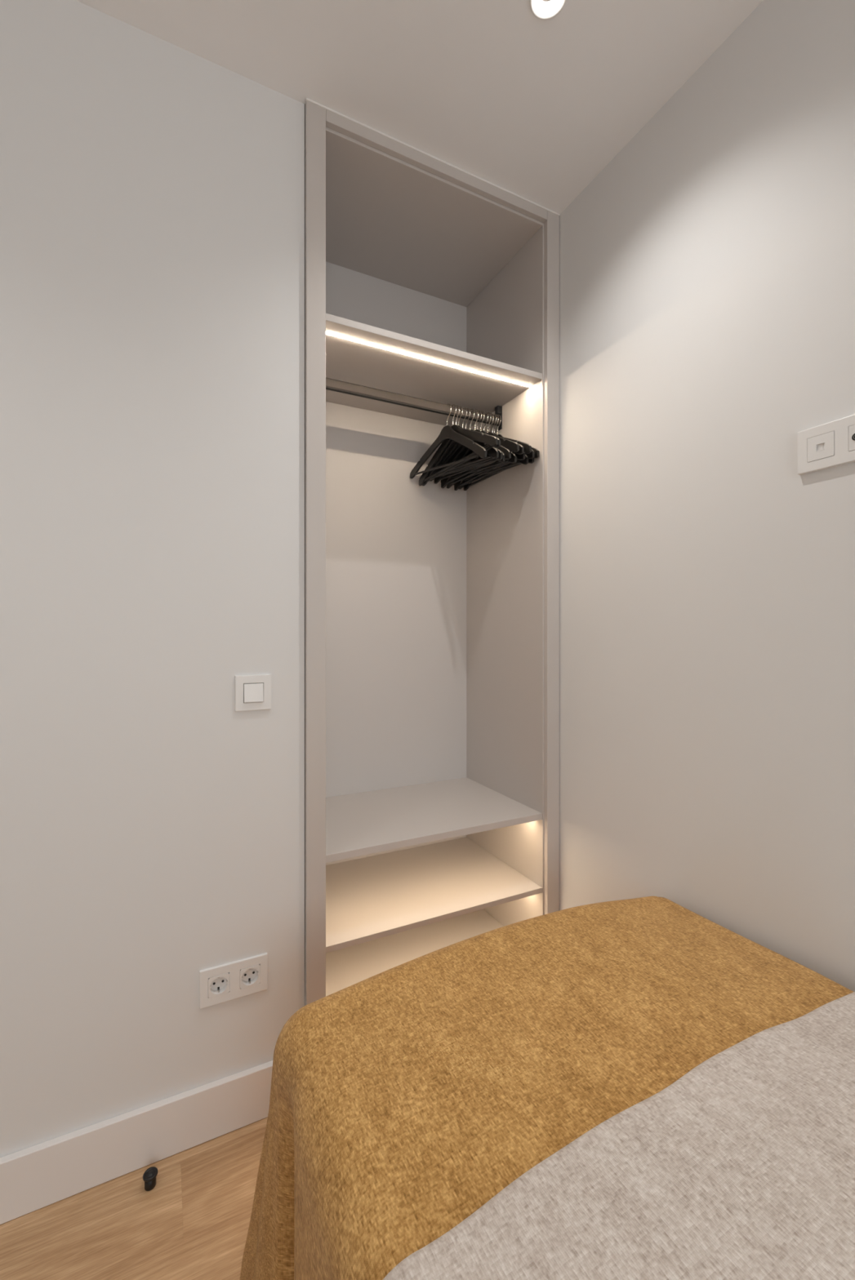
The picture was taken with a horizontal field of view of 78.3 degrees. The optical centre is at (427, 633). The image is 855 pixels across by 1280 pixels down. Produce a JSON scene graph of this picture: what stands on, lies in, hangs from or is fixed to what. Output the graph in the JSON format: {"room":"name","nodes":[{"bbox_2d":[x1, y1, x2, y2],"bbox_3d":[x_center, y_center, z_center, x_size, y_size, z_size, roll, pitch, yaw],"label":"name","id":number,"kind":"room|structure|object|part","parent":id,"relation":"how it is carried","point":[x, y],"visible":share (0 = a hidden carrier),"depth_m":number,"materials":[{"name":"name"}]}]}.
{"room":"bedroom","nodes":[
{"label":"bedroom","id":0,"kind":"room"},
{"bbox_2d":[0,1116,267,1279],"bbox_3d":[-0.183,1.152,-0.764,3.424,0.060,3.740,0,0,-27],"label":"floor","id":1,"kind":"structure","parent":0,"point":[193,1224],"depth_m":0.99,"materials":[{"name":"brown wood"}]},
{"bbox_2d":[142,1166,157,1191],"bbox_3d":[-0.562,1.108,1.065,0.027,0.027,0.027,0,0,-27],"label":"door stop","id":2,"kind":"object","parent":1,"relation":"on","point":[149,1175],"visible":1,"depth_m":1.06,"materials":[{"name":"black plastic"}]},
{"bbox_3d":[-0.562,1.111,1.065,0.021,0.022,0.021,0,0,-27],"label":"post","id":3,"kind":"part","parent":2,"relation":"part of","materials":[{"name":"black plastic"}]},
{"bbox_2d":[304,97,559,1005],"bbox_3d":[-0.049,-0.079,1.641,0.777,2.402,0.476,0,0,-27],"label":"wardrobe","id":4,"kind":"object","parent":1,"relation":"on","point":[432,611],"visible":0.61,"depth_m":1.71,"materials":[{"name":"grey laminate"}]},
{"bbox_3d":[-0.368,-0.070,1.486,0.018,2.384,0.449,0,0,-27],"label":"panel","id":5,"kind":"part","parent":4,"relation":"part of","materials":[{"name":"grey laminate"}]},
{"bbox_3d":[-0.158,-0.070,1.848,0.719,2.384,0.008,0,0,-27],"label":"panel","id":6,"kind":"part","parent":4,"relation":"part of","materials":[{"name":"grey laminate"}]},
{"bbox_3d":[-0.054,-0.724,1.641,0.679,0.028,0.015,0,0,-27],"label":"hanging rail","id":7,"kind":"part","parent":4,"relation":"part of","materials":[{"name":"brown metal"}]},
{"bbox_2d":[325,909,503,996],"bbox_3d":[-0.056,1.002,1.644,0.682,0.018,0.447,0,0,-27],"label":"shelf","id":8,"kind":"object","parent":4,"relation":"attached to","point":[345,967],"depth_m":1.65,"materials":[{"name":"grey laminate"}]},
{"bbox_2d":[325,836,542,953],"bbox_3d":[-0.056,0.783,1.644,0.682,0.016,0.447,0,0,-27],"label":"shelf","id":9,"kind":"object","parent":4,"relation":"attached to","point":[380,895],"depth_m":1.60,"materials":[{"name":"grey laminate"}]},
{"bbox_2d":[325,777,542,862],"bbox_3d":[-0.056,0.558,1.644,0.682,0.020,0.447,0,0,-27],"label":"shelf","id":10,"kind":"object","parent":4,"relation":"attached to","point":[371,820],"depth_m":1.60,"materials":[{"name":"grey laminate"}]},
{"bbox_2d":[325,313,542,429],"bbox_3d":[-0.056,-0.782,1.644,0.682,0.018,0.447,0,0,-27],"label":"shelf","id":11,"kind":"object","parent":4,"relation":"attached to","point":[357,353],"depth_m":1.57,"materials":[{"name":"grey laminate"}]},
{"bbox_3d":[-0.055,-1.250,1.644,0.683,0.019,0.449,0,0,-27],"label":"panel","id":12,"kind":"part","parent":4,"relation":"part of","materials":[{"name":"grey laminate"}]},
{"bbox_2d":[409,404,486,478],"bbox_3d":[0.056,-0.630,1.716,0.009,0.225,0.410,0,0,-35],"label":"clothes hanger","id":13,"kind":"object","parent":4,"relation":"hanging from","point":[446,432],"visible":0.87,"depth_m":1.69,"materials":[{"name":"black plastic"}]},
{"bbox_2d":[418,404,497,485],"bbox_3d":[0.087,-0.633,1.699,0.009,0.220,0.410,0,0,-34],"label":"clothes hanger","id":14,"kind":"object","parent":4,"relation":"hanging from","point":[490,440],"visible":0.8,"depth_m":1.69,"materials":[{"name":"black plastic"}]},
{"bbox_2d":[422,404,500,485],"bbox_3d":[0.097,-0.634,1.706,0.009,0.218,0.410,0,0,-34],"label":"clothes hanger","id":15,"kind":"object","parent":4,"relation":"hanging from","point":[450,444],"visible":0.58,"depth_m":1.74,"materials":[{"name":"black plastic"}]},
{"bbox_2d":[431,406,498,475],"bbox_3d":[0.096,-0.632,1.732,0.009,0.222,0.410,0,0,-34],"label":"clothes hanger","id":16,"kind":"object","parent":4,"relation":"hanging from","point":[492,452],"visible":0.42,"depth_m":1.62,"materials":[{"name":"black plastic"}]},
{"bbox_2d":[431,407,502,475],"bbox_3d":[0.110,-0.631,1.741,0.009,0.223,0.410,0,0,-33],"label":"clothes hanger","id":17,"kind":"object","parent":4,"relation":"hanging from","point":[451,449],"visible":0.41,"depth_m":1.75,"materials":[{"name":"black plastic"}]},
{"bbox_2d":[430,408,505,480],"bbox_3d":[0.120,-0.630,1.750,0.009,0.226,0.410,0,0,-33],"label":"clothes hanger","id":18,"kind":"object","parent":4,"relation":"hanging from","point":[457,447],"visible":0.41,"depth_m":1.74,"materials":[{"name":"black plastic"}]},
{"bbox_2d":[434,408,511,484],"bbox_3d":[0.138,-0.634,1.750,0.009,0.218,0.410,0,0,-32],"label":"clothes hanger","id":19,"kind":"object","parent":4,"relation":"hanging from","point":[507,453],"visible":0.49,"depth_m":1.78,"materials":[{"name":"black wood"}]},
{"bbox_2d":[440,410,516,482],"bbox_3d":[0.160,-0.630,1.768,0.009,0.225,0.410,0,0,-32],"label":"clothes hanger","id":20,"kind":"object","parent":4,"relation":"hanging from","point":[513,460],"visible":0.34,"depth_m":1.69,"materials":[{"name":"black wood"}]},
{"bbox_2d":[440,409,519,488],"bbox_3d":[0.162,-0.634,1.741,0.009,0.217,0.410,0,0,-32],"label":"clothes hanger","id":21,"kind":"object","parent":4,"relation":"hanging from","point":[513,446],"visible":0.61,"depth_m":1.74,"materials":[{"name":"black wood"}]},
{"bbox_2d":[446,410,524,488],"bbox_3d":[0.179,-0.639,1.756,0.009,0.208,0.410,0,-1,-31],"label":"clothes hanger","id":22,"kind":"object","parent":4,"relation":"hanging from","point":[521,451],"visible":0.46,"depth_m":1.77,"materials":[{"name":"black wood"}]},
{"bbox_2d":[451,412,524,485],"bbox_3d":[0.188,-0.635,1.771,0.009,0.215,0.410,0,0,-31],"label":"clothes hanger","id":23,"kind":"object","parent":4,"relation":"hanging from","point":[521,457],"visible":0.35,"depth_m":1.74,"materials":[{"name":"black wood"}]},
{"bbox_2d":[453,413,528,484],"bbox_3d":[0.204,-0.631,1.788,0.009,0.223,0.410,0,0,-30],"label":"clothes hanger","id":24,"kind":"object","parent":4,"relation":"hanging from","point":[525,461],"visible":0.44,"depth_m":1.70,"materials":[{"name":"black wood"}]},
{"bbox_2d":[453,412,531,490],"bbox_3d":[0.206,-0.634,1.761,0.009,0.218,0.410,0,0,-31],"label":"clothes hanger","id":25,"kind":"object","parent":4,"relation":"hanging from","point":[527,448],"visible":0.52,"depth_m":1.76,"materials":[{"name":"black wood"}]},
{"bbox_2d":[458,413,534,488],"bbox_3d":[0.221,-0.639,1.780,0.009,0.208,0.410,0,0,-30],"label":"clothes hanger","id":26,"kind":"object","parent":4,"relation":"hanging from","point":[531,455],"visible":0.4,"depth_m":1.77,"materials":[{"name":"black wood"}]},
{"bbox_2d":[463,414,538,490],"bbox_3d":[0.238,-0.639,1.786,0.009,0.208,0.410,0,-1,-29],"label":"clothes hanger","id":27,"kind":"object","parent":4,"relation":"hanging from","point":[535,451],"visible":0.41,"depth_m":1.80,"materials":[{"name":"black wood"}]},
{"bbox_3d":[0.258,-0.070,1.801,0.018,2.384,0.449,0,0,-27],"label":"panel","id":28,"kind":"part","parent":4,"relation":"part of","materials":[{"name":"grey laminate"}]},
{"bbox_2d":[483,413,533,477],"bbox_3d":[0.224,-0.634,1.793,0.009,0.218,0.410,0,0,-30],"label":"clothes hanger","id":29,"kind":"object","parent":4,"relation":"hanging from","point":[530,460],"visible":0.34,"depth_m":1.74,"materials":[{"name":"black wood"}]},
{"bbox_3d":[0.629,0.872,0.172,0.826,0.501,1.942,0,0,-27],"label":"bed","id":30,"kind":"object","parent":1,"relation":"on","visible":0},
{"bbox_2d":[240,896,853,1279],"bbox_3d":[0.247,0.845,0.804,0.950,0.542,0.694,0,0,-27],"label":"throw blanket","id":31,"kind":"object","parent":30,"relation":"on","point":[407,1096],"visible":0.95,"depth_m":0.75,"materials":[{"name":"fabric"}]},
{"bbox_2d":[382,991,854,1279],"bbox_3d":[0.677,0.832,-0.018,0.963,0.557,1.559,0,0,-27],"label":"bedspread","id":32,"kind":"object","parent":30,"relation":"on","point":[741,1167],"visible":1,"depth_m":0.53,"materials":[{"name":"grey fabric"}]},
{"bbox_2d":[0,0,304,1157],"bbox_3d":[-1.144,-0.119,1.141,3.424,2.522,0.532,0,0,-27],"label":"wall","id":33,"kind":"structure","parent":0,"point":[152,189],"depth_m":1.11,"materials":[{"name":"white paint"}]},
{"bbox_2d":[0,1060,272,1224],"bbox_3d":[-1.368,1.063,0.721,2.406,0.116,0.016,0,0,-27],"label":"baseboard","id":34,"kind":"structure","parent":33,"relation":"attached to","point":[40,1175],"depth_m":1.09,"materials":[{"name":"white paint"}]},
{"bbox_2d":[199,952,267,1008],"bbox_3d":[-0.443,0.790,1.204,0.146,0.082,0.027,0,0,-27],"label":"double socket","id":35,"kind":"object","parent":33,"relation":"attached to","point":[237,979],"visible":1,"depth_m":1.19,"materials":[{"name":"white plastic"}]},
{"bbox_2d":[208,972,229,998],"bbox_3d":[-0.470,0.790,1.183,0.044,0.044,0.013,0,0,-27],"label":"socket","id":36,"kind":"object","parent":35,"relation":"attached to","point":[218,982],"depth_m":1.18,"materials":[{"name":"white plastic"}]},
{"bbox_2d":[240,964,260,988],"bbox_3d":[-0.410,0.790,1.213,0.044,0.044,0.013,0,0,-27],"label":"socket","id":37,"kind":"object","parent":35,"relation":"attached to","point":[250,974],"depth_m":1.21,"materials":[{"name":"white plastic"}]},
{"bbox_2d":[235,674,271,711],"bbox_3d":[-0.401,0.138,1.212,0.080,0.081,0.011,0,0,-27],"label":"light switch","id":38,"kind":"object","parent":33,"relation":"attached to","point":[252,692],"visible":1,"depth_m":1.21,"materials":[{"name":"white plastic"}]},
{"bbox_2d":[76,0,762,214],"bbox_3d":[-0.290,-1.340,-0.552,3.424,0.120,4.215,0,0,-27],"label":"ceiling","id":39,"kind":"structure","parent":0,"point":[532,108],"depth_m":1.17,"materials":[{"name":"white paint"}]},
{"bbox_2d":[529,0,565,19],"bbox_3d":[0.243,-1.286,1.057,0.074,0.020,0.074,0,0,-27],"label":"recessed light","id":40,"kind":"object","parent":39,"relation":"in","point":[541,10],"visible":1,"depth_m":1.08,"materials":[{"name":"white paint"}]},
{"bbox_2d":[559,0,854,991],"bbox_3d":[1.185,-0.119,0.191,0.120,2.522,4.215,0,0,-27],"label":"wall","id":41,"kind":"structure","parent":0,"point":[707,269],"depth_m":1.14,"materials":[{"name":"white paint"}]},
{"bbox_2d":[817,443,823,449],"bbox_3d":[0.722,-0.340,0.963,0.002,0.013,0.013,0,0,-27],"label":"wall socket","id":42,"kind":"object","parent":41,"relation":"attached to","point":[820,446],"depth_m":0.96,"materials":[{"name":"white plastic"}]},
{"bbox_2d":[796,414,854,475],"bbox_3d":[0.737,-0.341,0.934,0.011,0.080,0.145,0,0,-27],"label":"outlet","id":43,"kind":"object","parent":41,"relation":"attached to","point":[831,444],"visible":1,"depth_m":0.95,"materials":[{"name":"white plastic"}]}
]}

